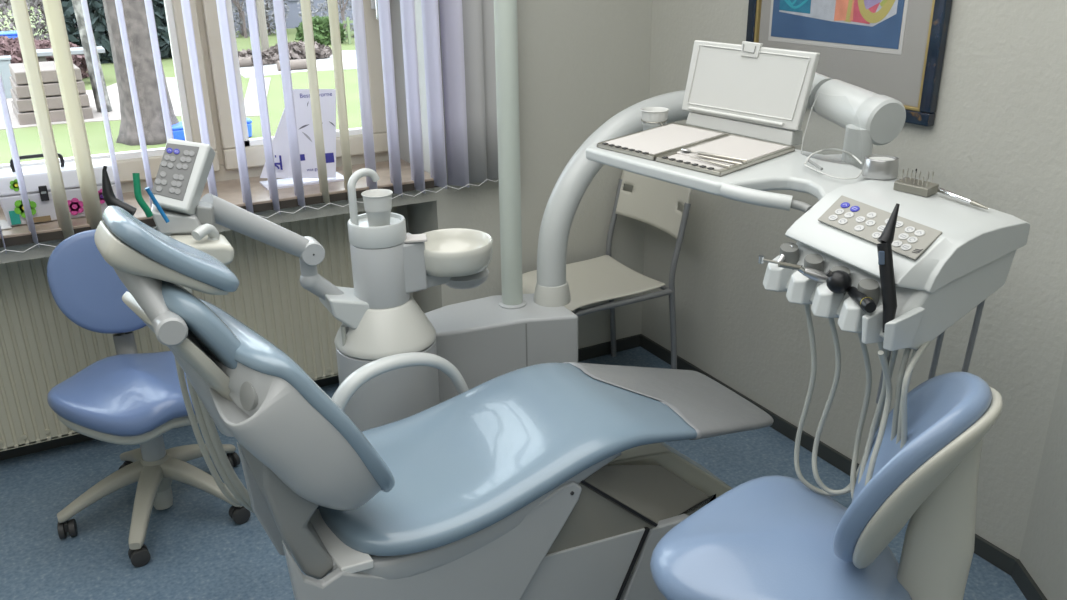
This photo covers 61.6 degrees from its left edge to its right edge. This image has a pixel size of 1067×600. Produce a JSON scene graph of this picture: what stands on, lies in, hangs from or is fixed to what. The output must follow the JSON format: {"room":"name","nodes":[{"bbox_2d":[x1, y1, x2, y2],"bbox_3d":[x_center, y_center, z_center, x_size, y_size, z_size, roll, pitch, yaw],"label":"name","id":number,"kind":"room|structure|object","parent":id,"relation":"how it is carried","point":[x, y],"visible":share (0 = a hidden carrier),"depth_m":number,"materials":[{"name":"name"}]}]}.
{"room":"dental clinic","nodes":[
{"label":"dental clinic","id":0,"kind":"room"},
{"bbox_2d":[0,0,651,348],"bbox_3d":[-1.234,-0.730,2.872,4.000,2.550,0.450,-12,24,-26],"label":"wall","id":1,"kind":"structure","parent":0,"point":[582,63],"depth_m":3.40,"materials":[{"name":"grey paint"}]},
{"bbox_2d":[10,0,73,238],"bbox_3d":[-1.380,-0.500,2.522,0.036,0.657,0.090,-12,24,-26],"label":"vertical blind","id":2,"kind":"object","parent":1,"relation":"attached to","point":[21,18],"depth_m":2.52,"materials":[{"name":"white fabric"}]},
{"bbox_2d":[42,0,102,229],"bbox_3d":[-1.310,-0.521,2.554,0.045,0.638,0.090,-12,24,-26],"label":"vertical blind","id":3,"kind":"object","parent":1,"relation":"attached to","point":[53,10],"depth_m":2.55,"materials":[{"name":"white fabric"}]},
{"bbox_2d":[0,375,338,460],"bbox_3d":[-1.285,0.474,3.220,1.974,0.056,0.316,-12,24,-26],"label":"baseboard","id":4,"kind":"structure","parent":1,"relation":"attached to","point":[38,447],"depth_m":3.17,"materials":[{"name":"grey plastic"}]},
{"bbox_2d":[0,206,396,451],"bbox_3d":[-1.351,0.111,3.162,1.840,0.775,0.118,-12,24,-26],"label":"radiator","id":5,"kind":"object","parent":1,"relation":"attached to","point":[41,348],"visible":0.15,"depth_m":3.10,"materials":[{"name":"beige metal"}]},
{"bbox_2d":[0,0,400,207],"bbox_3d":[-1.393,-1.042,2.804,1.974,1.455,0.154,-12,24,-26],"label":"window","id":6,"kind":"structure","parent":1,"relation":"in","point":[204,13],"depth_m":3.08,"materials":[{"name":"beige"}]},
{"bbox_2d":[0,159,433,238],"bbox_3d":[-1.292,-0.302,2.907,1.972,0.022,0.365,-12,24,-26],"label":"window sill","id":7,"kind":"structure","parent":1,"relation":"attached to","point":[230,191],"depth_m":3.03,"materials":[{"name":"stone"}]},
{"bbox_2d":[0,220,11,229],"bbox_3d":[-1.621,-0.220,2.672,0.095,0.003,0.127,-16,26,-35],"label":"paper sheet","id":8,"kind":"object","parent":7,"relation":"on","point":[4,225],"visible":1,"depth_m":2.67,"materials":[{"name":"grey paper"}]},
{"bbox_2d":[0,153,117,225],"bbox_3d":[-1.460,-0.356,2.752,0.337,0.195,0.172,-12,24,-26],"label":"storage box","id":9,"kind":"object","parent":7,"relation":"on","point":[36,179],"visible":0.7,"depth_m":2.69,"materials":[{"name":"white plastic"}]},
{"bbox_2d":[259,89,343,189],"bbox_3d":[-0.810,-0.566,3.101,0.291,0.318,0.120,-12,24,-26],"label":"display","id":10,"kind":"object","parent":7,"relation":"on","point":[302,102],"visible":0.7,"depth_m":3.11,"materials":[{"name":"white"}]},
{"bbox_2d":[0,181,437,247],"bbox_3d":[-1.205,-0.236,2.762,1.972,0.026,0.007,-12,24,-26],"label":"trim","id":11,"kind":"structure","parent":1,"relation":"attached to","point":[56,235],"depth_m":2.92,"materials":[{"name":"grey"}]},
{"bbox_2d":[216,0,253,213],"bbox_3d":[-0.925,-0.585,2.753,0.028,0.642,0.090,-12,24,-26],"label":"vertical blind","id":12,"kind":"object","parent":1,"relation":"attached to","point":[221,4],"depth_m":2.75,"materials":[{"name":"white fabric"}]},
{"bbox_2d":[246,0,348,217],"bbox_3d":[-0.770,-0.607,2.834,0.296,0.659,0.090,-12,24,-26],"label":"vertical blind","id":13,"kind":"object","parent":1,"relation":"attached to","point":[278,5],"depth_m":2.83,"materials":[{"name":"white fabric"}]},
{"bbox_2d":[327,0,351,194],"bbox_3d":[-0.635,-0.650,2.896,0.031,0.611,0.090,-12,24,-26],"label":"vertical blind","id":14,"kind":"object","parent":1,"relation":"attached to","point":[332,4],"depth_m":2.90,"materials":[{"name":"white fabric"}]},
{"bbox_2d":[351,0,375,171],"bbox_3d":[-0.566,-0.693,2.919,0.037,0.543,0.090,-12,24,-26],"label":"vertical blind","id":15,"kind":"object","parent":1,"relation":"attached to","point":[357,5],"depth_m":2.93,"materials":[{"name":"white fabric"}]},
{"bbox_2d":[389,0,429,172],"bbox_3d":[-0.444,-1.174,3.096,0.008,1.445,0.355,-12,24,-26],"label":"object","id":16,"kind":"structure","parent":1,"relation":"attached to","point":[395,13],"depth_m":3.27,"materials":[{"name":"white fabric"}]},
{"bbox_2d":[377,0,498,198],"bbox_3d":[-0.329,-0.693,3.057,0.406,0.644,0.090,-12,24,-26],"label":"vertical blind","id":17,"kind":"object","parent":1,"relation":"attached to","point":[468,58],"depth_m":3.07,"materials":[{"name":"white fabric"}]},
{"bbox_2d":[578,334,639,361],"bbox_3d":[0.063,0.260,3.720,0.914,0.056,0.012,-12,24,-26],"label":"baseboard","id":18,"kind":"structure","parent":1,"relation":"attached to","point":[630,342],"depth_m":3.84,"materials":[{"name":"grey plastic"}]},
{"bbox_2d":[0,346,1026,599],"bbox_3d":[-0.178,1.145,1.600,4.050,0.050,4.580,-12,24,-26],"label":"floor","id":19,"kind":"structure","parent":0,"point":[197,551],"depth_m":2.71,"materials":[{"name":"blue carpet"}]},
{"bbox_2d":[47,229,249,566],"bbox_3d":[-1.142,0.251,2.645,0.546,0.884,0.592,2,21,8],"label":"stool","id":20,"kind":"object","parent":19,"relation":"on","point":[128,397],"visible":0.89,"depth_m":2.59,"materials":[{"name":"blue leather"}]},
{"bbox_2d":[94,206,773,599],"bbox_3d":[-0.059,0.457,2.199,1.590,1.627,0.557,-12,24,-26],"label":"dental chair","id":21,"kind":"object","parent":19,"relation":"on","point":[543,481],"visible":0.98,"depth_m":1.93,"materials":[{"name":"blue leather"}]},
{"bbox_2d":[102,206,239,291],"bbox_3d":[-0.653,-0.092,1.614,0.200,0.167,0.216,-12,24,-26],"label":"cushion","id":22,"kind":"object","parent":21,"relation":"on","point":[145,259],"depth_m":1.53,"materials":[{"name":"blue leather"}]},
{"bbox_2d":[161,280,240,368],"bbox_3d":[-0.618,0.072,1.695,0.188,0.273,0.315,-17,27,-36],"label":"cushion","id":23,"kind":"object","parent":21,"relation":"on","point":[199,334],"depth_m":1.56,"materials":[{"name":"blue leather"}]},
{"bbox_2d":[198,298,394,491],"bbox_3d":[-0.509,0.193,1.801,0.259,0.368,0.527,-17,27,-36],"label":"backrest cushion","id":24,"kind":"object","parent":21,"relation":"on","point":[291,435],"depth_m":1.59,"materials":[{"name":"blue plastic"}]},
{"bbox_2d":[317,362,696,555],"bbox_3d":[0.034,0.311,2.166,1.158,0.152,0.493,-12,24,-26],"label":"seat cushion","id":25,"kind":"object","parent":21,"relation":"on","point":[514,452],"depth_m":2.03,"materials":[{"name":"blue leather"}]},
{"bbox_2d":[334,168,577,430],"bbox_3d":[-0.226,0.105,2.688,0.811,1.101,0.370,-20,29,-41],"label":"dental spittoon unit","id":26,"kind":"object","parent":19,"relation":"on","point":[484,340],"visible":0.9,"depth_m":2.43,"materials":[{"name":"grey plastic"}]},
{"bbox_2d":[151,138,369,512],"bbox_3d":[-0.615,0.054,2.220,0.216,0.963,0.609,13,25,32],"label":"dental assistant unit","id":27,"kind":"object","parent":26,"relation":"attached to","point":[185,166],"visible":0.7,"depth_m":2.03,"materials":[{"name":"grey plastic"}]},
{"bbox_2d":[102,165,136,214],"bbox_3d":[-0.844,-0.218,1.815,0.062,0.106,0.029,0,21,3],"label":"suction tip","id":28,"kind":"object","parent":27,"relation":"in","point":[108,194],"visible":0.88,"depth_m":1.81,"materials":[{"name":"black plastic"}]},
{"bbox_2d":[132,173,152,216],"bbox_3d":[-0.807,-0.216,1.843,0.032,0.092,0.022,9,23,23],"label":"saliva ejector","id":29,"kind":"object","parent":27,"relation":"attached to","point":[136,176],"visible":1,"depth_m":1.84,"materials":[{"name":"teal plastic"}]},
{"bbox_2d":[145,187,168,222],"bbox_3d":[-0.772,-0.195,1.836,0.039,0.076,0.010,-5,22,-10],"label":"saliva ejector","id":30,"kind":"object","parent":27,"relation":"in","point":[147,189],"visible":1,"depth_m":1.83,"materials":[{"name":"blue plastic"}]},
{"bbox_2d":[361,189,392,226],"bbox_3d":[-0.403,-0.235,2.322,0.081,0.090,0.081,-12,24,-26],"label":"cup","id":31,"kind":"object","parent":26,"relation":"on","point":[377,202],"visible":0.9,"depth_m":2.30,"materials":[{"name":"grey plastic"}]},
{"bbox_2d":[404,234,426,242],"bbox_3d":[-0.328,-0.164,2.389,0.085,0.007,0.055,-5,22,-10],"label":"paper napkin","id":32,"kind":"object","parent":26,"relation":"on","point":[413,238],"visible":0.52,"depth_m":2.38,"materials":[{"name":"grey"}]},
{"bbox_2d":[422,228,492,276],"bbox_3d":[-0.225,-0.127,2.494,0.226,0.085,0.226,-12,24,-26],"label":"bowl","id":33,"kind":"object","parent":26,"relation":"on","point":[453,252],"depth_m":2.43,"materials":[{"name":"grey ceramic"}]},
{"bbox_2d":[494,0,525,308],"bbox_3d":[-0.080,-0.864,2.528,0.090,1.882,0.090,-12,24,-26],"label":"lamp pole","id":34,"kind":"object","parent":26,"relation":"on","point":[505,11],"visible":1,"depth_m":2.66,"materials":[{"name":"grey metal"}]},
{"bbox_2d":[534,72,1029,497],"bbox_3d":[0.479,-0.168,2.251,0.678,0.823,1.559,-6,22,-13],"label":"dental instrument unit","id":35,"kind":"object","parent":26,"relation":"attached to","point":[950,255],"visible":0.83,"depth_m":1.72,"materials":[{"name":"grey plastic"}]},
{"bbox_2d":[534,280,570,306],"bbox_3d":[0.060,-0.029,2.885,0.120,0.064,0.120,-12,24,-26],"label":"socket","id":36,"kind":"object","parent":35,"relation":"attached to","point":[547,293],"depth_m":2.84,"materials":[{"name":"grey plastic"}]},
{"bbox_2d":[640,107,668,129],"bbox_3d":[0.318,-0.463,2.357,0.076,0.078,0.076,-12,24,-26],"label":"cup","id":37,"kind":"object","parent":35,"relation":"in","point":[649,114],"visible":0.56,"depth_m":2.33,"materials":[{"name":"grey plastic"}]},
{"bbox_2d":[597,123,728,160],"bbox_3d":[0.319,-0.391,2.192,0.284,0.029,0.182,-19,27,-38],"label":"tray","id":38,"kind":"object","parent":35,"relation":"on","point":[649,144],"visible":0.94,"depth_m":2.17,"materials":[{"name":"silver metal"}]},
{"bbox_2d":[655,134,794,176],"bbox_3d":[0.444,-0.337,2.064,0.284,0.029,0.182,-19,27,-38],"label":"tray","id":39,"kind":"object","parent":35,"relation":"on","point":[756,151],"visible":0.99,"depth_m":2.05,"materials":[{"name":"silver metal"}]},
{"bbox_2d":[690,157,730,167],"bbox_3d":[0.390,-0.304,1.980,0.007,0.008,0.115,-16,26,-35],"label":"tweezers","id":40,"kind":"object","parent":39,"relation":"on","point":[712,162],"visible":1,"depth_m":1.96,"materials":[{"name":"silver metal"}]},
{"bbox_2d":[681,148,747,162],"bbox_3d":[0.406,-0.327,2.019,0.168,0.012,0.024,17,27,38],"label":"mirror","id":41,"kind":"object","parent":39,"relation":"on","point":[700,153],"visible":1,"depth_m":2.01,"materials":[{"name":"silver metal"}]},
{"bbox_2d":[695,155,742,165],"bbox_3d":[0.409,-0.312,1.989,0.126,0.008,0.006,19,29,41],"label":"probe","id":42,"kind":"object","parent":39,"relation":"on","point":[702,156],"visible":1,"depth_m":1.98,"materials":[{"name":"silver metal"}]},
{"bbox_2d":[682,40,819,145],"bbox_3d":[0.524,-0.514,2.195,0.056,0.232,0.371,-19,28,-38],"label":"x-ray viewer","id":43,"kind":"object","parent":35,"relation":"attached to","point":[749,89],"visible":1,"depth_m":2.17,"materials":[{"name":"grey plastic"}]},
{"bbox_2d":[758,245,792,263],"bbox_3d":[0.478,-0.088,1.764,0.070,0.036,0.020,-6,22,-12],"label":"contra angle handpiece","id":44,"kind":"object","parent":35,"relation":"on","point":[761,260],"visible":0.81,"depth_m":1.76,"materials":[{"name":"silver metal"}]},
{"bbox_2d":[778,261,826,282],"bbox_3d":[0.509,-0.051,1.683,0.097,0.044,0.021,2,21,7],"label":"motor handpiece","id":45,"kind":"object","parent":35,"relation":"on","point":[813,274],"visible":0.83,"depth_m":1.68,"materials":[{"name":"silver metal"}]},
{"bbox_2d":[801,92,862,179],"bbox_3d":[0.652,-0.352,1.931,0.125,0.167,0.226,4,22,12],"label":"face shield","id":46,"kind":"object","parent":35,"relation":"on","point":[812,154],"visible":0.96,"depth_m":1.95,"materials":[{"name":"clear plastic"}]},
{"bbox_2d":[825,270,875,312],"bbox_3d":[0.573,-0.018,1.597,0.053,0.049,0.118,-12,24,-26],"label":"handpiece","id":47,"kind":"object","parent":35,"relation":"on","point":[839,281],"visible":1,"depth_m":1.61,"materials":[{"name":"black plastic"}]},
{"bbox_2d":[862,154,898,179],"bbox_3d":[0.715,-0.275,1.844,0.071,0.038,0.071,-12,24,-26],"label":"dish","id":48,"kind":"object","parent":35,"relation":"on","point":[875,166],"visible":1,"depth_m":1.82,"materials":[{"name":"silver metal"}]},
{"bbox_2d":[877,203,899,332],"bbox_3d":[0.611,-0.053,1.547,0.037,0.212,0.093,2,21,7],"label":"handpiece","id":49,"kind":"object","parent":35,"relation":"in","point":[884,248],"visible":1,"depth_m":1.54,"materials":[{"name":"black plastic"}]},
{"bbox_2d":[893,168,938,196],"bbox_3d":[0.745,-0.231,1.739,0.043,0.045,0.070,-18,27,-37],"label":"block","id":50,"kind":"object","parent":35,"relation":"on","point":[906,184],"visible":0.99,"depth_m":1.73,"materials":[{"name":"beige plastic"}]},
{"bbox_2d":[937,188,989,209],"bbox_3d":[0.801,-0.189,1.668,0.010,0.017,0.115,-11,23,-24],"label":"steel scaler","id":51,"kind":"object","parent":35,"relation":"on","point":[940,190],"visible":1,"depth_m":1.67,"materials":[{"name":"silver metal"}]},
{"bbox_2d":[522,170,691,368],"bbox_3d":[0.250,-0.035,3.411,0.569,0.827,0.465,-12,24,-26],"label":"chair","id":52,"kind":"object","parent":19,"relation":"on","point":[654,202],"visible":0.69,"depth_m":3.37,"materials":[{"name":"grey plastic"}]},
{"bbox_2d":[650,372,1002,599],"bbox_3d":[0.516,0.536,1.765,0.574,0.948,0.574,-12,24,-26],"label":"stool","id":53,"kind":"object","parent":19,"relation":"on","point":[774,537],"visible":0.99,"depth_m":1.60,"materials":[{"name":"blue leather"}]},
{"bbox_2d":[641,0,1066,558],"bbox_3d":[0.971,-0.727,2.785,0.200,2.550,1.795,-12,24,-26],"label":"wall","id":54,"kind":"structure","parent":0,"point":[997,138],"depth_m":2.46,"materials":[{"name":"paint"}]},
{"bbox_2d":[639,334,1046,599],"bbox_3d":[1.312,0.843,2.177,0.313,0.056,4.101,-12,24,-26],"label":"baseboard","id":55,"kind":"structure","parent":54,"relation":"attached to","point":[983,548],"depth_m":2.98,"materials":[{"name":"grey plastic"}]},
{"bbox_2d":[746,0,951,126],"bbox_3d":[0.890,-1.046,2.551,0.028,0.985,0.752,-12,24,-26],"label":"picture frame","id":56,"kind":"object","parent":54,"relation":"attached to","point":[895,49],"visible":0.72,"depth_m":2.54,"materials":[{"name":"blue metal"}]},
{"bbox_2d":[771,0,904,48],"bbox_3d":[0.882,-1.067,2.563,0.002,0.634,0.506,-12,24,-26],"label":"print","id":57,"kind":"object","parent":56,"relation":"attached to","point":[831,24],"depth_m":2.63,"materials":[{"name":"multicoloured paper"}]},
{"bbox_2d":[1019,346,1066,599],"bbox_3d":[1.834,-0.062,1.044,0.261,2.550,2.305,-12,24,-26],"label":"wall","id":58,"kind":"structure","parent":0,"point":[1043,554],"depth_m":2.27,"materials":[{"name":"paint"}]},
{"label":"outside","id":59,"kind":"structure","parent":0,"visible":0},
{"bbox_2d":[240,50,356,77],"bbox_3d":[-5.822,-6.339,23.710,4.628,0.012,5.117,-12,24,-26],"label":"driveway","id":60,"kind":"structure","parent":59,"point":[348,56],"depth_m":22.41,"materials":[{"name":"grey concrete"}]},
{"bbox_2d":[238,57,251,66],"bbox_3d":[-7.543,-5.935,22.419,0.900,0.260,0.260,-12,24,-26],"label":"log","id":61,"kind":"object","parent":60,"relation":"on","point":[243,62],"visible":0.32,"depth_m":22.46,"materials":[{"name":"brown wood"}]},
{"bbox_2d":[277,59,306,70],"bbox_3d":[-5.787,-5.739,21.852,0.900,0.260,0.260,-12,24,-26],"label":"log","id":62,"kind":"object","parent":60,"relation":"on","point":[298,64],"visible":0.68,"depth_m":21.75,"materials":[{"name":"brown wood"}]},
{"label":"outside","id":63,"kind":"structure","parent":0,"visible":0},
{"bbox_2d":[244,77,270,116],"bbox_3d":[-5.591,-4.175,18.140,0.468,0.012,5.527,-6,22,-13],"label":"footpath","id":64,"kind":"structure","parent":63,"point":[251,99],"depth_m":17.66,"materials":[{"name":"white concrete"}]},
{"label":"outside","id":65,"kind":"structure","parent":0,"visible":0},
{"bbox_2d":[0,6,361,163],"bbox_3d":[-12.262,-14.777,45.921,100.000,0.200,89.500,-12,24,-26],"label":"lawn","id":66,"kind":"structure","parent":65,"point":[27,139],"depth_m":15.90,"materials":[{"name":"green plant"}]},
{"bbox_2d":[0,31,17,38],"bbox_3d":[-12.940,-6.119,22.110,0.795,0.950,0.795,-12,24,-26],"label":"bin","id":67,"kind":"object","parent":66,"relation":"on","point":[9,34],"visible":0.09,"depth_m":21.72,"materials":[{"name":"blue plastic"}]},
{"bbox_2d":[0,35,20,62],"bbox_3d":[-12.198,-5.426,20.306,2.253,1.164,1.342,-12,24,-26],"label":"shrub","id":68,"kind":"object","parent":66,"relation":"on","point":[5,42],"visible":0.21,"depth_m":20.07,"materials":[{"name":"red plant"}]},
{"bbox_2d":[1,0,42,6],"bbox_3d":[-19.537,-20.576,58.054,80.000,2.000,1.000,-12,24,-26],"label":"hedge","id":69,"kind":"object","parent":66,"relation":"on","point":[28,1],"depth_m":52.65,"materials":[{"name":"green plant"}]},
{"bbox_2d":[0,0,47,39],"bbox_3d":[-15.216,-8.120,25.018,5.058,2.718,1.682,-12,24,-26],"label":"brushwood","id":70,"kind":"object","parent":66,"relation":"on","point":[35,1],"visible":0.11,"depth_m":25.25,"materials":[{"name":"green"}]},
{"bbox_2d":[32,0,49,39],"bbox_3d":[-12.609,-8.419,25.715,3.227,2.712,1.636,-12,24,-26],"label":"brushwood","id":71,"kind":"object","parent":66,"relation":"on","point":[42,7],"visible":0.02,"depth_m":25.11,"materials":[{"name":"grey plant"}]},
{"bbox_2d":[3,39,88,78],"bbox_3d":[-11.211,-5.484,20.557,2.100,1.070,1.309,-12,24,-26],"label":"shrub","id":72,"kind":"object","parent":66,"relation":"on","point":[79,60],"visible":0.2,"depth_m":20.28,"materials":[{"name":"red plant"}]},
{"bbox_2d":[0,0,106,39],"bbox_3d":[-13.250,-8.039,24.216,3.961,3.136,1.689,-12,24,-26],"label":"brushwood","id":73,"kind":"object","parent":66,"relation":"on","point":[39,25],"visible":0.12,"depth_m":23.89,"materials":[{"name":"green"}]},
{"bbox_2d":[36,46,104,61],"bbox_3d":[-10.300,-5.178,19.873,1.500,0.750,0.800,-12,24,-26],"label":"picnic table","id":74,"kind":"object","parent":66,"relation":"on","point":[41,53],"visible":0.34,"depth_m":19.50,"materials":[{"name":"white wood"}]},
{"bbox_2d":[61,0,171,63],"bbox_3d":[-11.126,-8.690,23.709,3.744,4.938,2.317,-12,24,-26],"label":"evergreen tree","id":75,"kind":"object","parent":66,"relation":"on","point":[98,19],"visible":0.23,"depth_m":23.55,"materials":[{"name":"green plant"}]},
{"bbox_2d":[102,0,178,145],"bbox_3d":[-6.388,-6.078,12.607,3.380,7.594,3.702,-5,22,-10],"label":"tree","id":76,"kind":"object","parent":66,"relation":"on","point":[135,15],"visible":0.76,"depth_m":13.23,"materials":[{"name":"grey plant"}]},
{"bbox_2d":[172,122,184,140],"bbox_3d":[-5.407,-2.590,13.761,0.445,0.230,0.445,-12,24,-26],"label":"bin","id":77,"kind":"object","parent":66,"relation":"on","point":[178,131],"visible":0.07,"depth_m":13.57,"materials":[{"name":"blue plastic"}]},
{"bbox_2d":[231,0,247,37],"bbox_3d":[-9.991,-10.051,30.057,1.397,2.444,1.240,6,22,17],"label":"bare tree","id":78,"kind":"object","parent":66,"relation":"on","point":[242,15],"visible":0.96,"depth_m":30.28,"materials":[{"name":"grey plant"}]},
{"bbox_2d":[246,118,251,136],"bbox_3d":[-4.478,-2.655,13.839,0.233,0.270,0.233,-12,24,-26],"label":"bin","id":79,"kind":"object","parent":66,"relation":"on","point":[249,126],"visible":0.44,"depth_m":13.78,"materials":[{"name":"blue plastic"}]},
{"bbox_2d":[238,48,278,65],"bbox_3d":[-7.420,-6.132,22.786,1.870,0.528,0.902,-12,24,-26],"label":"shrub","id":80,"kind":"object","parent":66,"relation":"on","point":[269,58],"visible":0.34,"depth_m":22.88,"materials":[{"name":"brown plant"}]},
{"bbox_2d":[231,0,288,36],"bbox_3d":[-10.188,-10.292,31.008,3.418,2.323,1.650,-12,24,-26],"label":"brushwood","id":81,"kind":"object","parent":66,"relation":"on","point":[269,7],"visible":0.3,"depth_m":31.31,"materials":[{"name":"grey plant"}]},
{"bbox_2d":[256,0,268,50],"bbox_3d":[-7.153,-8.361,22.767,0.700,4.500,0.200,-12,24,-26],"label":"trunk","id":82,"kind":"object","parent":66,"relation":"on","point":[259,3],"visible":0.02,"depth_m":23.22,"materials":[{"name":"brown wood"}]},
{"bbox_2d":[266,0,271,33],"bbox_3d":[-9.210,-10.984,31.795,1.944,2.907,1.366,9,23,23],"label":"bare tree","id":83,"kind":"object","parent":66,"relation":"on","point":[268,24],"visible":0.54,"depth_m":31.78,"materials":[{"name":"grey plant"}]},
{"bbox_2d":[231,0,352,30],"bbox_3d":[-10.990,-16.862,35.789,12.500,11.000,8.800,-12,24,-26],"label":"house","id":84,"kind":"structure","parent":66,"relation":"on","point":[293,20],"depth_m":34.25,"materials":[{"name":"grey"}]},
{"bbox_2d":[261,40,331,60],"bbox_3d":[-6.330,-6.636,23.920,2.132,0.624,0.933,-12,24,-26],"label":"rock pile","id":85,"kind":"object","parent":66,"relation":"on","point":[296,49],"visible":0.51,"depth_m":23.73,"materials":[{"name":"grey stone"}]},
{"bbox_2d":[295,15,347,44],"bbox_3d":[-6.651,-8.404,28.071,1.648,1.030,1.164,-12,24,-26],"label":"round shrub","id":86,"kind":"object","parent":66,"relation":"on","point":[321,26],"visible":0.42,"depth_m":27.72,"materials":[{"name":"green plant"}]},
{"bbox_2d":[297,0,353,36],"bbox_3d":[-5.918,-10.179,30.288,4.179,2.509,1.633,-12,24,-26],"label":"brushwood","id":87,"kind":"object","parent":66,"relation":"on","point":[311,1],"visible":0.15,"depth_m":29.86,"materials":[{"name":"grey plant"}]},
{"bbox_2d":[337,0,347,39],"bbox_3d":[-6.215,-9.649,29.061,1.345,2.314,1.115,6,22,17],"label":"bare tree","id":88,"kind":"object","parent":66,"relation":"on","point":[342,9],"visible":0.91,"depth_m":29.06,"materials":[{"name":"grey plant"}]},
{"bbox_2d":[343,17,353,43],"bbox_3d":[-5.014,-8.559,28.299,2.000,0.800,0.100,-12,24,-26],"label":"fence","id":89,"kind":"object","parent":66,"relation":"on","point":[347,21],"visible":0.29,"depth_m":27.89,"materials":[{"name":"green"}]},
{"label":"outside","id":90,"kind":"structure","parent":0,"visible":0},
{"bbox_2d":[0,77,180,129],"bbox_3d":[-9.004,-3.954,17.698,4.942,0.012,6.367,-12,24,-26],"label":"gravel area","id":91,"kind":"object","parent":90,"point":[115,114],"visible":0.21,"depth_m":16.77,"materials":[{"name":"white gravel"}]},
{"bbox_2d":[0,56,11,97],"bbox_3d":[-10.732,-4.465,17.986,0.560,0.800,0.460,-12,24,-26],"label":"utility box","id":92,"kind":"object","parent":91,"relation":"on","point":[5,73],"visible":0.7,"depth_m":17.86,"materials":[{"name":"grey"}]},
{"bbox_2d":[9,61,93,124],"bbox_3d":[-8.638,-3.717,15.905,1.144,0.860,1.800,-13,25,-29],"label":"wooden platform","id":93,"kind":"object","parent":91,"relation":"on","point":[22,106],"visible":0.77,"depth_m":15.24,"materials":[{"name":"brown wood"}]},
{"bbox_2d":[72,0,111,112],"bbox_3d":[-8.217,-7.503,14.805,5.130,8.714,3.243,-12,24,-26],"label":"birch tree","id":94,"kind":"object","parent":91,"relation":"on","point":[77,6],"visible":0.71,"depth_m":15.87,"materials":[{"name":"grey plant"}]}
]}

